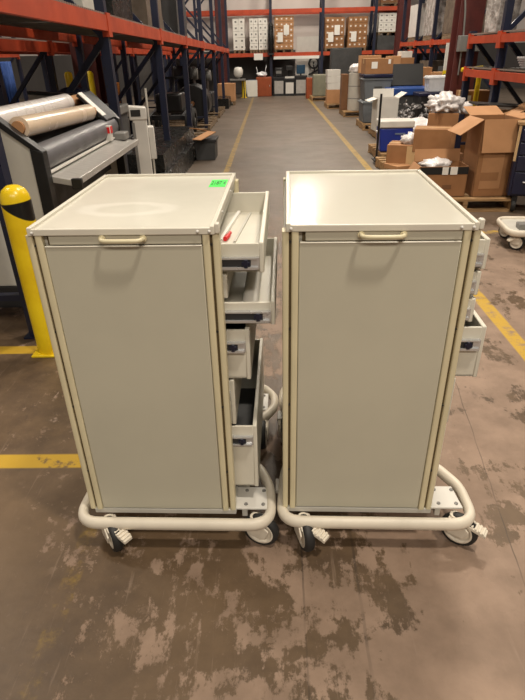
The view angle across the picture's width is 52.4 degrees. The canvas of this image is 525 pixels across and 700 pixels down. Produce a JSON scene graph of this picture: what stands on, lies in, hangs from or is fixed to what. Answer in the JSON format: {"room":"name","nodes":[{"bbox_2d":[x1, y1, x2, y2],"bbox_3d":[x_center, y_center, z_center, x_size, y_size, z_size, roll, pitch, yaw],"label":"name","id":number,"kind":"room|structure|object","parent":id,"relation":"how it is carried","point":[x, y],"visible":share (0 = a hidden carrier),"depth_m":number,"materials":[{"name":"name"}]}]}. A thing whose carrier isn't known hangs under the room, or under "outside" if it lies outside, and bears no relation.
{"room":"warehouse","nodes":[
{"label":"warehouse","id":0,"kind":"room"},
{"bbox_2d":[0,61,18,103],"bbox_3d":[-4.766,-4.895,9.922,0.360,0.820,0.109,-1,29,1],"label":"hanging cloth","id":1,"kind":"object","parent":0,"point":[6,67],"visible":0.47,"depth_m":9.85,"materials":[{"name":"fabric"}]},
{"bbox_2d":[0,88,524,699],"bbox_3d":[1.148,-3.775,9.844,26.000,0.100,28.900,-1,29,1],"label":"floor","id":2,"kind":"structure","parent":0,"point":[364,614],"depth_m":1.73,"materials":[{"name":"paint"}]},
{"bbox_2d":[0,36,28,100],"bbox_3d":[-6.803,-5.723,8.576,1.140,4.857,10.520,-1,29,1],"label":"rack","id":3,"kind":"object","parent":2,"relation":"on","point":[17,56],"visible":0.18,"depth_m":13.63,"materials":[{"name":"metal"}]},
{"bbox_2d":[0,184,53,357],"bbox_3d":[-1.212,-0.402,2.825,0.170,0.925,0.170,-1,29,1],"label":"bollard","id":4,"kind":"object","parent":2,"relation":"on","point":[15,200],"visible":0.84,"depth_m":2.70,"materials":[{"name":"metal"}]},
{"bbox_2d":[0,91,138,307],"bbox_3d":[-1.487,-1.200,3.963,0.900,1.225,1.820,-1,29,1],"label":"laminator","id":5,"kind":"object","parent":2,"relation":"on","point":[56,145],"visible":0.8,"depth_m":3.38,"materials":[{"name":"white metal"}]},
{"bbox_2d":[51,137,138,188],"bbox_3d":[-1.159,-1.387,3.832,0.235,0.095,1.680,-1,29,1],"label":"tray","id":6,"kind":"object","parent":5,"relation":"on","point":[80,168],"depth_m":3.57,"materials":[{"name":"grey metal"}]},
{"bbox_2d":[69,42,107,103],"bbox_3d":[-2.650,-6.539,6.638,0.340,8.000,0.320,-1,29,1],"label":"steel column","id":7,"kind":"structure","parent":2,"relation":"on","point":[96,67],"depth_m":7.88,"materials":[{"name":"metal"}]},
{"bbox_2d":[0,37,181,117],"bbox_3d":[-3.365,-6.579,9.973,1.140,4.857,17.270,-1,29,1],"label":"rack","id":8,"kind":"object","parent":2,"relation":"on","point":[45,50],"visible":0.43,"depth_m":7.51,"materials":[{"name":"metal"}]},
{"bbox_2d":[87,71,96,95],"bbox_3d":[-2.447,-3.391,7.873,0.198,1.290,0.198,-1,29,1],"label":"post","id":9,"kind":"object","parent":2,"relation":"on","point":[89,73],"visible":0.32,"depth_m":7.59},
{"bbox_2d":[0,0,229,338],"bbox_3d":[-1.802,-6.525,9.811,1.150,4.857,17.870,-1,29,1],"label":"rack","id":10,"kind":"object","parent":2,"relation":"on","point":[51,20],"visible":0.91,"depth_m":5.72,"materials":[{"name":"metal"}]},
{"bbox_2d":[61,0,93,9],"bbox_3d":[-1.925,-3.219,4.814,0.821,0.431,0.724,-1,29,1],"label":"load","id":11,"kind":"object","parent":10,"relation":"on","point":[84,3],"visible":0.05,"depth_m":4.59,"materials":[{"name":"white metal"}]},
{"bbox_2d":[105,0,132,20],"bbox_3d":[-1.920,-3.929,5.565,0.873,0.962,0.830,-1,29,1],"label":"load","id":12,"kind":"object","parent":10,"relation":"on","point":[119,8],"visible":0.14,"depth_m":5.58},
{"bbox_2d":[130,0,164,29],"bbox_3d":[-1.895,-4.745,7.229,0.879,0.808,1.228,-1,29,1],"label":"load","id":13,"kind":"object","parent":10,"relation":"on","point":[141,9],"visible":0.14,"depth_m":6.81},
{"bbox_2d":[161,0,187,36],"bbox_3d":[-1.868,-5.848,9.359,0.930,0.714,1.130,-1,29,1],"label":"load","id":14,"kind":"object","parent":10,"relation":"on","point":[169,7],"visible":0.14,"depth_m":8.89},
{"bbox_2d":[106,103,131,172],"bbox_3d":[-1.912,-2.289,6.190,0.690,0.980,0.740,-1,29,1],"label":"machine","id":15,"kind":"object","parent":2,"relation":"on","point":[123,106],"visible":0.13,"depth_m":6.19,"materials":[{"name":"metal"}]},
{"bbox_2d":[128,105,156,173],"bbox_3d":[-1.073,-1.721,5.036,0.280,1.074,0.260,-8,30,-11],"label":"column","id":16,"kind":"structure","parent":2,"relation":"on","point":[145,150],"depth_m":4.85,"materials":[{"name":"white plastic"}]},
{"bbox_2d":[144,88,155,173],"bbox_3d":[-1.061,-1.871,5.176,0.120,1.200,0.120,-1,29,1],"label":"steel pole","id":17,"kind":"object","parent":2,"relation":"on","point":[145,90],"visible":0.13,"depth_m":4.98,"materials":[{"name":"white metal"}]},
{"bbox_2d":[25,173,278,551],"bbox_3d":[-0.288,0.002,1.881,0.696,1.100,0.897,0,29,2],"label":"cart","id":18,"kind":"object","parent":2,"relation":"on","point":[159,359],"depth_m":1.54,"materials":[{"name":"metal"}]},
{"bbox_2d":[209,180,227,186],"bbox_3d":[-0.145,-0.553,1.767,0.054,0.001,0.110,0,29,2],"label":"price sticker","id":19,"kind":"object","parent":18,"relation":"on","point":[214,183],"visible":1,"depth_m":1.76,"materials":[{"name":"green"}]},
{"bbox_2d":[242,272,261,301],"bbox_3d":[-0.027,-0.238,1.714,0.048,0.048,0.504,0,29,2],"label":"tube","id":20,"kind":"object","parent":18,"relation":"in","point":[253,279],"visible":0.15,"depth_m":1.58,"materials":[{"name":"plastic"}]},
{"bbox_2d":[129,141,195,173],"bbox_3d":[-1.505,-2.684,7.627,0.870,0.256,3.019,-1,29,1],"label":"wrapped bundle","id":21,"kind":"object","parent":2,"relation":"on","point":[183,162],"visible":0.19,"depth_m":7.42,"materials":[{"name":"plastic"}]},
{"bbox_2d":[127,126,194,172],"bbox_3d":[-1.549,-2.905,7.562,0.822,0.217,2.913,-1,29,1],"label":"wrapped bundle","id":22,"kind":"object","parent":21,"relation":"on","point":[167,151],"visible":0.48,"depth_m":7.09,"materials":[{"name":"plastic"}]},
{"bbox_2d":[162,116,217,130],"bbox_3d":[-1.671,-5.276,12.422,1.100,0.130,1.900,-1,29,1],"label":"wooden pallet","id":23,"kind":"object","parent":2,"relation":"on","point":[213,119],"visible":0.41,"depth_m":12.19,"materials":[{"name":"brown wood"}]},
{"bbox_2d":[171,66,197,114],"bbox_3d":[-1.824,-6.200,12.825,0.700,1.100,0.900,-1,29,1],"label":"machine","id":24,"kind":"object","parent":23,"relation":"on","point":[193,72],"visible":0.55,"depth_m":12.34,"materials":[{"name":"metal"}]},
{"bbox_2d":[179,83,211,121],"bbox_3d":[-1.551,-5.617,12.116,0.760,0.760,0.720,-1,29,1],"label":"roll","id":25,"kind":"object","parent":23,"relation":"on","point":[196,95],"visible":0.58,"depth_m":11.81,"materials":[{"name":"plastic"}]},
{"bbox_2d":[194,128,206,136],"bbox_3d":[-1.699,-4.060,10.238,1.100,0.130,1.900,-1,29,1],"label":"wooden pallet","id":26,"kind":"object","parent":2,"relation":"on","point":[195,134],"visible":0.06,"depth_m":10.61,"materials":[{"name":"brown wood"}]},
{"bbox_2d":[147,76,196,130],"bbox_3d":[-1.710,-4.540,9.970,0.790,0.970,1.330,-1,29,1],"label":"machine","id":27,"kind":"object","parent":26,"relation":"on","point":[176,102],"visible":0.52,"depth_m":9.75,"materials":[{"name":"metal"}]},
{"bbox_2d":[193,136,218,159],"bbox_3d":[-0.892,-3.225,8.518,0.360,0.310,0.450,-1,29,1],"label":"plastic crate","id":28,"kind":"object","parent":2,"relation":"on","point":[207,148],"visible":0.85,"depth_m":8.34,"materials":[{"name":"plastic"}]},
{"bbox_2d":[189,128,215,140],"bbox_3d":[-0.921,-3.408,8.354,0.371,0.142,0.684,14,33,26],"label":"scrap","id":29,"kind":"object","parent":28,"relation":"on","point":[207,133],"visible":1,"depth_m":8.24,"materials":[{"name":"cardboard"}]},
{"bbox_2d":[208,106,224,117],"bbox_3d":[-1.641,-6.540,14.694,1.100,0.130,1.900,-1,29,1],"label":"wooden pallet","id":30,"kind":"object","parent":2,"relation":"on","point":[221,110],"visible":0.33,"depth_m":14.46,"materials":[{"name":"brown wood"}]},
{"bbox_2d":[196,68,214,111],"bbox_3d":[-1.655,-6.937,14.244,0.700,1.000,0.900,-1,29,1],"label":"machine","id":31,"kind":"object","parent":30,"relation":"on","point":[207,72],"visible":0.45,"depth_m":13.97,"materials":[{"name":"metal"}]},
{"bbox_2d":[215,0,227,82],"bbox_3d":[-1.433,-12.510,17.319,0.340,8.000,0.320,-1,29,1],"label":"steel column","id":32,"kind":"structure","parent":2,"relation":"on","point":[221,1],"depth_m":18.15,"materials":[{"name":"metal"}]},
{"bbox_2d":[218,96,230,108],"bbox_3d":[-1.516,-7.731,16.659,1.023,0.294,1.223,-1,29,1],"label":"wrapped bundle","id":33,"kind":"object","parent":2,"relation":"on","point":[226,101],"visible":0.38,"depth_m":16.14,"materials":[{"name":"plastic"}]},
{"bbox_2d":[217,83,235,104],"bbox_3d":[-1.161,-8.370,17.445,0.579,0.633,0.719,-1,29,1],"label":"load","id":34,"kind":"object","parent":2,"relation":"on","point":[230,88],"visible":0.64,"depth_m":17.10,"materials":[{"name":"cardboard"}]},
{"bbox_2d":[247,80,257,96],"bbox_3d":[-0.383,-9.925,20.261,0.380,0.591,0.209,-1,29,1],"label":"leaning board","id":35,"kind":"object","parent":2,"relation":"on","point":[251,84],"visible":0.96,"depth_m":20.24,"materials":[{"name":"white metal"}]},
{"bbox_2d":[256,77,271,96],"bbox_3d":[0.060,-10.140,20.548,0.580,0.660,0.530,-1,29,1],"label":"storage cabinet","id":36,"kind":"object","parent":2,"relation":"on","point":[264,84],"visible":0.91,"depth_m":20.33,"materials":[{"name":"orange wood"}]},
{"bbox_2d":[273,68,284,95],"bbox_3d":[0.628,-10.332,20.560,0.460,0.960,0.550,-1,29,1],"label":"machine","id":37,"kind":"object","parent":2,"relation":"on","point":[278,79],"visible":1,"depth_m":20.38,"materials":[{"name":"metal"}]},
{"bbox_2d":[284,66,294,95],"bbox_3d":[1.037,-10.363,20.537,0.420,1.020,0.550,-1,29,1],"label":"machine","id":38,"kind":"object","parent":2,"relation":"on","point":[289,81],"visible":0.98,"depth_m":20.39,"materials":[{"name":"metal"}]},
{"bbox_2d":[294,65,306,95],"bbox_3d":[1.467,-10.377,20.524,0.480,1.040,0.550,-1,29,1],"label":"machine","id":39,"kind":"object","parent":2,"relation":"on","point":[300,80],"visible":0.9,"depth_m":20.35,"materials":[{"name":"metal"}]},
{"bbox_2d":[164,0,445,94],"bbox_3d":[2.172,-12.459,20.266,11.950,4.900,1.130,-1,29,1],"label":"rack","id":40,"kind":"object","parent":2,"relation":"on","point":[374,8],"visible":0.46,"depth_m":20.29,"materials":[{"name":"metal"}]},
{"bbox_2d":[233,19,245,53],"bbox_3d":[-0.884,-12.034,20.492,0.440,1.130,0.873,-1,29,1],"label":"load","id":41,"kind":"object","parent":40,"relation":"on","point":[239,38],"visible":0.99,"depth_m":20.14,"materials":[{"name":"white cardboard"}]},
{"bbox_2d":[249,18,258,52],"bbox_3d":[-0.325,-12.040,20.480,0.320,1.130,0.873,-1,29,1],"label":"load","id":42,"kind":"object","parent":40,"relation":"on","point":[253,22],"visible":0.97,"depth_m":20.10,"materials":[{"name":"white cardboard"}]},
{"bbox_2d":[258,18,267,52],"bbox_3d":[0.025,-12.045,20.473,0.340,1.130,0.870,-1,29,1],"label":"load","id":43,"kind":"object","parent":40,"relation":"on","point":[262,22],"visible":1,"depth_m":20.10,"materials":[{"name":"white cardboard"}]},
{"bbox_2d":[274,16,293,52],"bbox_3d":[0.815,-12.075,20.443,0.720,1.180,0.884,-1,29,1],"label":"load","id":44,"kind":"object","parent":40,"relation":"on","point":[283,25],"visible":0.98,"depth_m":20.05,"materials":[{"name":"brown cardboard"}]},
{"bbox_2d":[323,17,344,50],"bbox_3d":[2.715,-12.067,20.422,0.720,1.110,0.885,-1,29,1],"label":"load","id":45,"kind":"object","parent":40,"relation":"on","point":[333,26],"visible":0.91,"depth_m":20.04,"materials":[{"name":"brown cardboard"}]},
{"bbox_2d":[345,16,367,50],"bbox_3d":[3.575,-12.077,20.405,0.720,1.110,0.883,-1,29,1],"label":"load","id":46,"kind":"object","parent":40,"relation":"on","point":[356,26],"visible":0.91,"depth_m":20.04,"materials":[{"name":"brown cardboard"}]},
{"bbox_2d":[375,35,394,49],"bbox_3d":[4.721,-11.825,20.541,0.795,0.491,0.870,-1,29,1],"label":"load","id":47,"kind":"object","parent":40,"relation":"on","point":[384,42],"visible":0.64,"depth_m":20.18},
{"bbox_2d":[376,13,396,35],"bbox_3d":[4.714,-12.341,20.250,0.770,0.706,0.875,-1,29,1],"label":"load","id":48,"kind":"object","parent":47,"relation":"on","point":[386,22],"visible":0.79,"depth_m":19.90,"materials":[{"name":"white cardboard"}]},
{"bbox_2d":[378,0,397,5],"bbox_3d":[4.880,-13.155,19.794,1.100,0.726,0.874,-1,29,1],"label":"load","id":49,"kind":"object","parent":40,"relation":"on","point":[380,2],"visible":0.58,"depth_m":19.57,"materials":[{"name":"cardboard"}]},
{"bbox_2d":[306,77,311,98],"bbox_3d":[1.712,-9.383,19.117,0.300,0.660,0.430,-1,29,1],"label":"storage cabinet","id":50,"kind":"object","parent":2,"relation":"on","point":[308,80],"visible":0.48,"depth_m":18.94,"materials":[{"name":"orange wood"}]},
{"bbox_2d":[309,95,325,100],"bbox_3d":[2.207,-8.727,18.463,1.100,0.130,1.000,-1,29,1],"label":"wooden pallet","id":51,"kind":"object","parent":2,"relation":"on","point":[317,98],"visible":0.41,"depth_m":18.17,"materials":[{"name":"brown wood"}]},
{"bbox_2d":[312,74,325,96],"bbox_3d":[2.028,-9.038,18.218,0.620,0.660,0.530,-1,29,1],"label":"storage cabinet","id":52,"kind":"object","parent":51,"relation":"on","point":[318,80],"visible":0.56,"depth_m":18.02,"materials":[{"name":"metal"}]},
{"bbox_2d":[324,101,338,108],"bbox_3d":[2.274,-7.317,15.927,0.800,0.130,1.000,-1,29,1],"label":"wooden pallet","id":53,"kind":"object","parent":2,"relation":"on","point":[326,105],"visible":0.44,"depth_m":15.62,"materials":[{"name":"brown wood"}]},
{"bbox_2d":[325,89,339,103],"bbox_3d":[2.088,-7.482,15.724,0.424,0.362,0.420,-1,29,1],"label":"cardboard box","id":54,"kind":"object","parent":53,"relation":"on","point":[332,96],"visible":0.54,"depth_m":15.55,"materials":[{"name":"cardboard"}]},
{"bbox_2d":[326,83,339,89],"bbox_3d":[2.083,-7.714,15.595,0.400,0.172,0.400,-1,29,1],"label":"box","id":55,"kind":"object","parent":54,"relation":"on","point":[329,86],"visible":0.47,"depth_m":15.43,"materials":[{"name":"cardboard"}]},
{"bbox_2d":[326,76,340,82],"bbox_3d":[2.059,-7.864,15.512,0.400,0.172,0.400,-2,29,0],"label":"box","id":56,"kind":"object","parent":55,"relation":"on","point":[329,79],"visible":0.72,"depth_m":15.34,"materials":[{"name":"cardboard"}]},
{"bbox_2d":[325,69,340,75],"bbox_3d":[2.036,-8.014,15.428,0.370,0.172,0.400,-2,29,-2],"label":"box","id":57,"kind":"object","parent":56,"relation":"on","point":[329,72],"visible":0.99,"depth_m":15.27,"materials":[{"name":"cardboard"}]},
{"bbox_2d":[329,47,361,74],"bbox_3d":[2.651,-8.859,17.222,0.950,1.550,0.530,-1,29,1],"label":"storage cabinet","id":58,"kind":"object","parent":2,"relation":"on","point":[342,59],"visible":0.41,"depth_m":16.77,"materials":[{"name":"metal"}]},
{"bbox_2d":[339,109,358,116],"bbox_3d":[2.548,-6.202,13.912,1.000,0.130,1.000,-1,29,1],"label":"wooden pallet","id":59,"kind":"object","parent":2,"relation":"on","point":[342,112],"visible":0.37,"depth_m":13.69,"materials":[{"name":"brown wood"}]},
{"bbox_2d":[339,74,348,109],"bbox_3d":[2.111,-6.686,13.820,0.170,0.822,0.400,-1,29,1],"label":"cardboard box","id":60,"kind":"object","parent":59,"relation":"on","point":[344,79],"visible":0.94,"depth_m":13.67,"materials":[{"name":"cardboard"}]},
{"bbox_2d":[347,73,360,110],"bbox_3d":[2.367,-6.556,13.546,0.406,0.850,0.406,-1,29,1],"label":"drum","id":61,"kind":"object","parent":59,"relation":"on","point":[354,81],"visible":0.74,"depth_m":13.41,"materials":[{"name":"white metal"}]},
{"bbox_2d":[356,119,370,130],"bbox_3d":[2.668,-4.891,11.550,1.150,0.130,1.000,-1,29,1],"label":"wooden pallet","id":62,"kind":"object","parent":2,"relation":"on","point":[359,123],"visible":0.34,"depth_m":11.31,"materials":[{"name":"brown wood"}]},
{"bbox_2d":[358,99,372,122],"bbox_3d":[2.362,-5.101,11.375,0.605,0.420,0.632,-1,29,1],"label":"storage tote","id":63,"kind":"object","parent":62,"relation":"on","point":[365,107],"visible":0.26,"depth_m":11.15,"materials":[{"name":"grey plastic"}]},
{"bbox_2d":[359,73,392,99],"bbox_3d":[2.353,-5.505,11.155,0.605,0.480,0.648,-1,29,1],"label":"storage tote","id":64,"kind":"object","parent":63,"relation":"on","point":[368,82],"visible":0.78,"depth_m":10.87,"materials":[{"name":"grey plastic"}]},
{"bbox_2d":[361,58,393,73],"bbox_3d":[2.344,-5.814,10.924,0.564,0.282,0.423,-2,29,-2],"label":"cardboard box","id":65,"kind":"object","parent":64,"relation":"on","point":[369,65],"visible":1,"depth_m":10.75,"materials":[{"name":"cardboard"}]},
{"bbox_2d":[368,126,375,137],"bbox_3d":[2.702,-4.211,10.326,1.150,0.130,1.000,-1,29,1],"label":"wooden pallet","id":66,"kind":"object","parent":2,"relation":"on","point":[372,132],"visible":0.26,"depth_m":10.39,"materials":[{"name":"brown wood"}]},
{"bbox_2d":[365,88,406,130],"bbox_3d":[2.294,-4.526,10.058,0.689,0.698,0.431,-2,29,-1],"label":"box","id":67,"kind":"object","parent":66,"relation":"on","point":[390,103],"visible":0.82,"depth_m":9.91,"materials":[{"name":"cardboard"}]},
{"bbox_2d":[396,100,430,117],"bbox_3d":[2.824,-4.315,9.829,0.888,0.514,0.844,-1,29,1],"label":"plastic bag","id":68,"kind":"object","parent":66,"relation":"on","point":[405,104],"visible":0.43,"depth_m":9.76,"materials":[{"name":"plastic"}]},
{"bbox_2d":[371,94,382,162],"bbox_3d":[1.682,-3.177,7.687,0.119,0.930,0.240,-1,29,1],"label":"hand truck","id":69,"kind":"object","parent":2,"relation":"on","point":[380,104],"visible":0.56,"depth_m":7.68,"materials":[{"name":"black metal"}]},
{"bbox_2d":[368,144,386,156],"bbox_3d":[2.287,-3.087,8.324,1.100,0.130,1.000,-2,29,0],"label":"wooden pallet","id":70,"kind":"object","parent":2,"relation":"on","point":[371,147],"visible":0.23,"depth_m":8.38,"materials":[{"name":"brown wood"}]},
{"bbox_2d":[376,118,414,151],"bbox_3d":[1.979,-3.241,8.037,0.525,0.430,0.390,0,29,2],"label":"cooler","id":71,"kind":"object","parent":70,"relation":"on","point":[391,129],"visible":0.64,"depth_m":7.85,"materials":[{"name":"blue plastic"}]},
{"bbox_2d":[275,169,489,551],"bbox_3d":[0.392,-0.004,1.864,0.691,1.099,0.887,0,29,3],"label":"cart","id":72,"kind":"object","parent":2,"relation":"on","point":[381,273],"visible":1,"depth_m":1.51,"materials":[{"name":"metal"}]},
{"bbox_2d":[393,0,410,55],"bbox_3d":[4.338,-11.803,15.808,0.340,8.000,0.320,-1,29,1],"label":"steel column","id":73,"kind":"structure","parent":2,"relation":"on","point":[400,6],"depth_m":16.62,"materials":[{"name":"metal"}]},
{"bbox_2d":[384,63,424,117],"bbox_3d":[2.934,-5.223,11.030,0.880,1.206,0.840,-1,29,1],"label":"bin","id":74,"kind":"object","parent":2,"relation":"on","point":[408,78],"visible":0.26,"depth_m":11.07,"materials":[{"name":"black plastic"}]},
{"bbox_2d":[375,157,462,169],"bbox_3d":[2.172,-2.478,7.234,1.100,0.130,1.000,-1,29,0],"label":"wooden pallet","id":75,"kind":"object","parent":2,"relation":"on","point":[380,161],"visible":0.16,"depth_m":7.43,"materials":[{"name":"brown wood"}]},
{"bbox_2d":[384,163,410,169],"bbox_3d":[1.726,-2.348,6.820,0.220,0.062,0.300,-12,31,-19],"label":"cardboard box","id":76,"kind":"object","parent":75,"relation":"on","point":[392,166],"visible":0.64,"depth_m":6.74,"materials":[{"name":"cardboard"}]},
{"bbox_2d":[386,140,414,164],"bbox_3d":[1.845,-2.547,6.947,0.404,0.282,0.403,9,31,19],"label":"cardboard box","id":77,"kind":"object","parent":75,"relation":"on","point":[397,152],"visible":0.56,"depth_m":6.78,"materials":[{"name":"cardboard"}]},
{"bbox_2d":[400,132,413,143],"bbox_3d":[1.880,-2.696,6.798,0.242,0.156,0.215,16,33,28],"label":"plastic bag","id":78,"kind":"object","parent":77,"relation":"on","point":[408,138],"visible":0.6,"depth_m":6.75,"materials":[{"name":"plastic"}]},
{"bbox_2d":[427,111,458,148],"bbox_3d":[2.407,-2.884,7.200,0.384,0.602,0.380,8,30,16],"label":"cardboard box","id":79,"kind":"object","parent":75,"relation":"on","point":[434,119],"visible":0.43,"depth_m":6.94,"materials":[{"name":"cardboard"}]},
{"bbox_2d":[423,91,464,113],"bbox_3d":[2.392,-3.255,7.008,0.520,0.266,0.511,-1,29,1],"label":"bubble wrap","id":80,"kind":"object","parent":79,"relation":"on","point":[445,102],"visible":0.91,"depth_m":6.89,"materials":[{"name":"plastic"}]},
{"bbox_3d":[2.254,-2.405,6.758,0.440,0.202,0.320,-2,29,-1],"label":"cardboard box","id":81,"kind":"object","parent":75,"relation":"on","visible":0},
{"bbox_2d":[412,126,451,151],"bbox_3d":[2.140,-2.663,6.731,0.444,0.272,0.360,8,30,16],"label":"cardboard box","id":82,"kind":"object","parent":81,"relation":"on","point":[425,137],"visible":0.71,"depth_m":6.58,"materials":[{"name":"cardboard"}]},
{"bbox_2d":[412,91,439,118],"bbox_3d":[3.206,-4.514,10.208,0.620,0.755,0.520,-1,29,1],"label":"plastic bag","id":83,"kind":"object","parent":2,"relation":"on","point":[419,97],"visible":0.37,"depth_m":9.95,"materials":[{"name":"plastic"}]},
{"bbox_2d":[424,75,444,91],"bbox_3d":[3.276,-4.992,9.998,0.454,0.270,0.354,-1,29,1],"label":"storage tote","id":84,"kind":"object","parent":83,"relation":"on","point":[433,83],"visible":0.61,"depth_m":9.87,"materials":[{"name":"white plastic"}]},
{"bbox_2d":[420,59,443,71],"bbox_3d":[4.717,-7.065,14.259,0.875,1.212,1.225,-1,29,1],"label":"load","id":85,"kind":"object","parent":2,"relation":"on","point":[436,63],"visible":0.08,"depth_m":13.53,"materials":[{"name":"brown wood"}]},
{"bbox_2d":[442,43,449,74],"bbox_3d":[3.544,-5.118,10.451,0.100,1.560,0.050,-1,29,1],"label":"sign post","id":86,"kind":"object","parent":2,"relation":"on","point":[447,44],"visible":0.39,"depth_m":10.18,"materials":[{"name":"white plastic"}]},
{"bbox_2d":[400,0,507,102],"bbox_3d":[4.681,-8.697,13.297,1.190,5.000,5.520,-1,29,1],"label":"rack","id":87,"kind":"object","parent":2,"relation":"on","point":[433,42],"visible":0.3,"depth_m":14.04,"materials":[{"name":"metal"}]},
{"bbox_2d":[408,3,425,41],"bbox_3d":[4.705,-9.230,15.060,0.870,0.913,1.227,-1,29,1],"label":"load","id":88,"kind":"object","parent":87,"relation":"on","point":[414,9],"visible":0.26,"depth_m":15.01,"materials":[{"name":"white plastic"}]},
{"bbox_2d":[423,0,445,40],"bbox_3d":[4.686,-8.400,13.519,0.879,0.962,1.230,-1,29,1],"label":"load","id":89,"kind":"object","parent":87,"relation":"on","point":[430,4],"visible":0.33,"depth_m":13.44,"materials":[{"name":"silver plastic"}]},
{"bbox_2d":[442,0,490,38],"bbox_3d":[4.664,-7.504,11.958,0.875,0.914,1.217,-1,29,1],"label":"load","id":90,"kind":"object","parent":87,"relation":"on","point":[449,9],"visible":0.21,"depth_m":12.14,"materials":[{"name":"cardboard"}]},
{"bbox_2d":[444,0,486,94],"bbox_3d":[2.908,-6.622,6.555,0.342,8.000,0.460,-1,29,1],"label":"steel column","id":91,"kind":"structure","parent":2,"relation":"on","point":[468,15],"depth_m":7.70,"materials":[{"name":"red metal"}]},
{"bbox_2d":[461,68,480,105],"bbox_3d":[2.927,-3.398,7.708,0.296,1.246,0.068,-1,29,1],"label":"guard rail","id":92,"kind":"object","parent":2,"relation":"on","point":[478,80],"visible":0.23,"depth_m":7.52,"materials":[{"name":"metal"}]},
{"bbox_2d":[456,89,489,155],"bbox_3d":[3.066,-3.359,7.955,0.404,0.932,0.283,-2,29,-2],"label":"cardboard box","id":93,"kind":"object","parent":2,"relation":"on","point":[483,96],"visible":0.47,"depth_m":7.67,"materials":[{"name":"cardboard"}]},
{"bbox_2d":[452,193,513,211],"bbox_3d":[2.075,-1.699,5.838,1.000,0.130,0.980,0,29,3],"label":"wooden pallet","id":94,"kind":"object","parent":2,"relation":"on","point":[505,201],"visible":0.15,"depth_m":5.43,"materials":[{"name":"brown wood"}]},
{"bbox_2d":[409,148,468,196],"bbox_3d":[1.800,-1.838,5.534,0.544,0.418,0.357,0,29,2],"label":"open cardboard box","id":95,"kind":"object","parent":94,"relation":"on","point":[452,179],"visible":0.73,"depth_m":5.43,"materials":[{"name":"brown cardboard"}]},
{"bbox_2d":[417,156,451,166],"bbox_3d":[1.774,-1.925,5.499,0.370,0.122,0.258,-1,29,1],"label":"plastic bag","id":96,"kind":"object","parent":95,"relation":"in","point":[437,161],"visible":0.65,"depth_m":5.44,"materials":[{"name":"plastic"}]},
{"bbox_2d":[448,106,524,196],"bbox_3d":[2.321,-2.059,5.521,0.810,0.797,0.683,-2,29,0],"label":"open cardboard box","id":97,"kind":"object","parent":94,"relation":"on","point":[491,137],"visible":0.91,"depth_m":5.32,"materials":[{"name":"cardboard"}]},
{"bbox_2d":[454,0,524,148],"bbox_3d":[3.285,-3.488,4.140,1.190,4.857,6.020,-1,29,1],"label":"rack","id":98,"kind":"object","parent":2,"relation":"on","point":[496,72],"visible":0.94,"depth_m":6.37,"materials":[{"name":"metal"}]},
{"bbox_2d":[483,0,521,31],"bbox_3d":[2.930,-4.531,6.320,0.284,1.310,0.365,-3,29,-4],"label":"wrapped bundle","id":99,"kind":"object","parent":98,"relation":"on","point":[495,8],"visible":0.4,"depth_m":6.45,"materials":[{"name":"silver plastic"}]},
{"bbox_2d":[496,216,524,249],"bbox_3d":[2.428,-1.343,4.257,0.872,1.030,0.472,2,29,6],"label":"equipment cart","id":100,"kind":"object","parent":2,"relation":"on","point":[513,226],"visible":1,"depth_m":4.39,"materials":[{"name":"plastic"}]},
{"bbox_2d":[506,119,524,211],"bbox_3d":[2.837,-1.816,5.275,0.760,0.850,0.555,8,30,16],"label":"cart","id":101,"kind":"object","parent":2,"relation":"on","point":[515,188],"visible":0.79,"depth_m":5.18,"materials":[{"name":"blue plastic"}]},
{"bbox_3d":[2.700,-6.172,12.954,0.504,1.002,0.500,-3,29,-4],"label":"cardboard box","id":102,"kind":"object","parent":2,"relation":"on","visible":0},
{"bbox_2d":[358,55,380,72],"bbox_3d":[2.526,-6.764,12.627,0.504,0.362,0.460,2,29,6],"label":"cardboard box","id":103,"kind":"object","parent":102,"relation":"on","point":[362,56],"visible":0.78,"depth_m":12.39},
{"bbox_3d":[2.740,-3.676,9.364,1.000,0.130,0.800,-1,29,1],"label":"wooden pallet","id":104,"kind":"object","parent":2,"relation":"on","visible":0},
{"bbox_2d":[411,116,427,132],"bbox_3d":[2.641,-3.860,9.213,0.662,0.317,0.432,-1,29,1],"label":"plastic sack","id":105,"kind":"object","parent":104,"relation":"on","point":[419,121],"visible":0.15,"depth_m":9.06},
{"bbox_2d":[2,0,524,74],"bbox_3d":[1.216,-14.705,20.127,26.000,9.000,0.300,-1,29,1],"label":"wall","id":106,"kind":"structure","parent":0,"point":[304,24],"depth_m":20.86,"materials":[{"name":"white paint"}]},
{"bbox_2d":[0,50,295,98],"bbox_3d":[-5.184,-11.284,21.906,13.050,1.550,0.058,-1,29,1],"label":"trim","id":107,"kind":"structure","parent":106,"relation":"attached to","point":[63,63],"depth_m":21.77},
{"bbox_2d":[296,36,318,77],"bbox_3d":[1.835,-11.557,21.642,0.900,2.000,0.100,-1,29,1],"label":"door","id":108,"kind":"structure","parent":106,"relation":"in","point":[306,43],"depth_m":21.36,"materials":[{"name":"white metal"}]},
{"bbox_2d":[323,42,524,87],"bbox_3d":[8.262,-11.479,21.625,11.850,1.620,0.058,-1,29,1],"label":"trim","id":109,"kind":"structure","parent":106,"relation":"attached to","point":[511,60],"depth_m":21.44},
{"bbox_3d":[3.076,-2.306,6.299,0.420,0.702,0.460,-2,29,-1],"label":"cardboard box","id":110,"kind":"object","parent":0,"visible":0},
{"bbox_2d":[504,102,524,114],"bbox_3d":[3.004,-2.662,5.883,0.590,0.138,0.376,3,29,8],"label":"cardboard","id":111,"kind":"object","parent":110,"relation":"on","point":[521,108],"visible":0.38,"depth_m":5.94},
{"bbox_2d":[469,101,519,107],"bbox_3d":[2.748,-2.843,6.188,0.603,0.060,0.400,1,29,4],"label":"sheet","id":112,"kind":"object","parent":111,"relation":"on","point":[509,105],"visible":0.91,"depth_m":6.08,"materials":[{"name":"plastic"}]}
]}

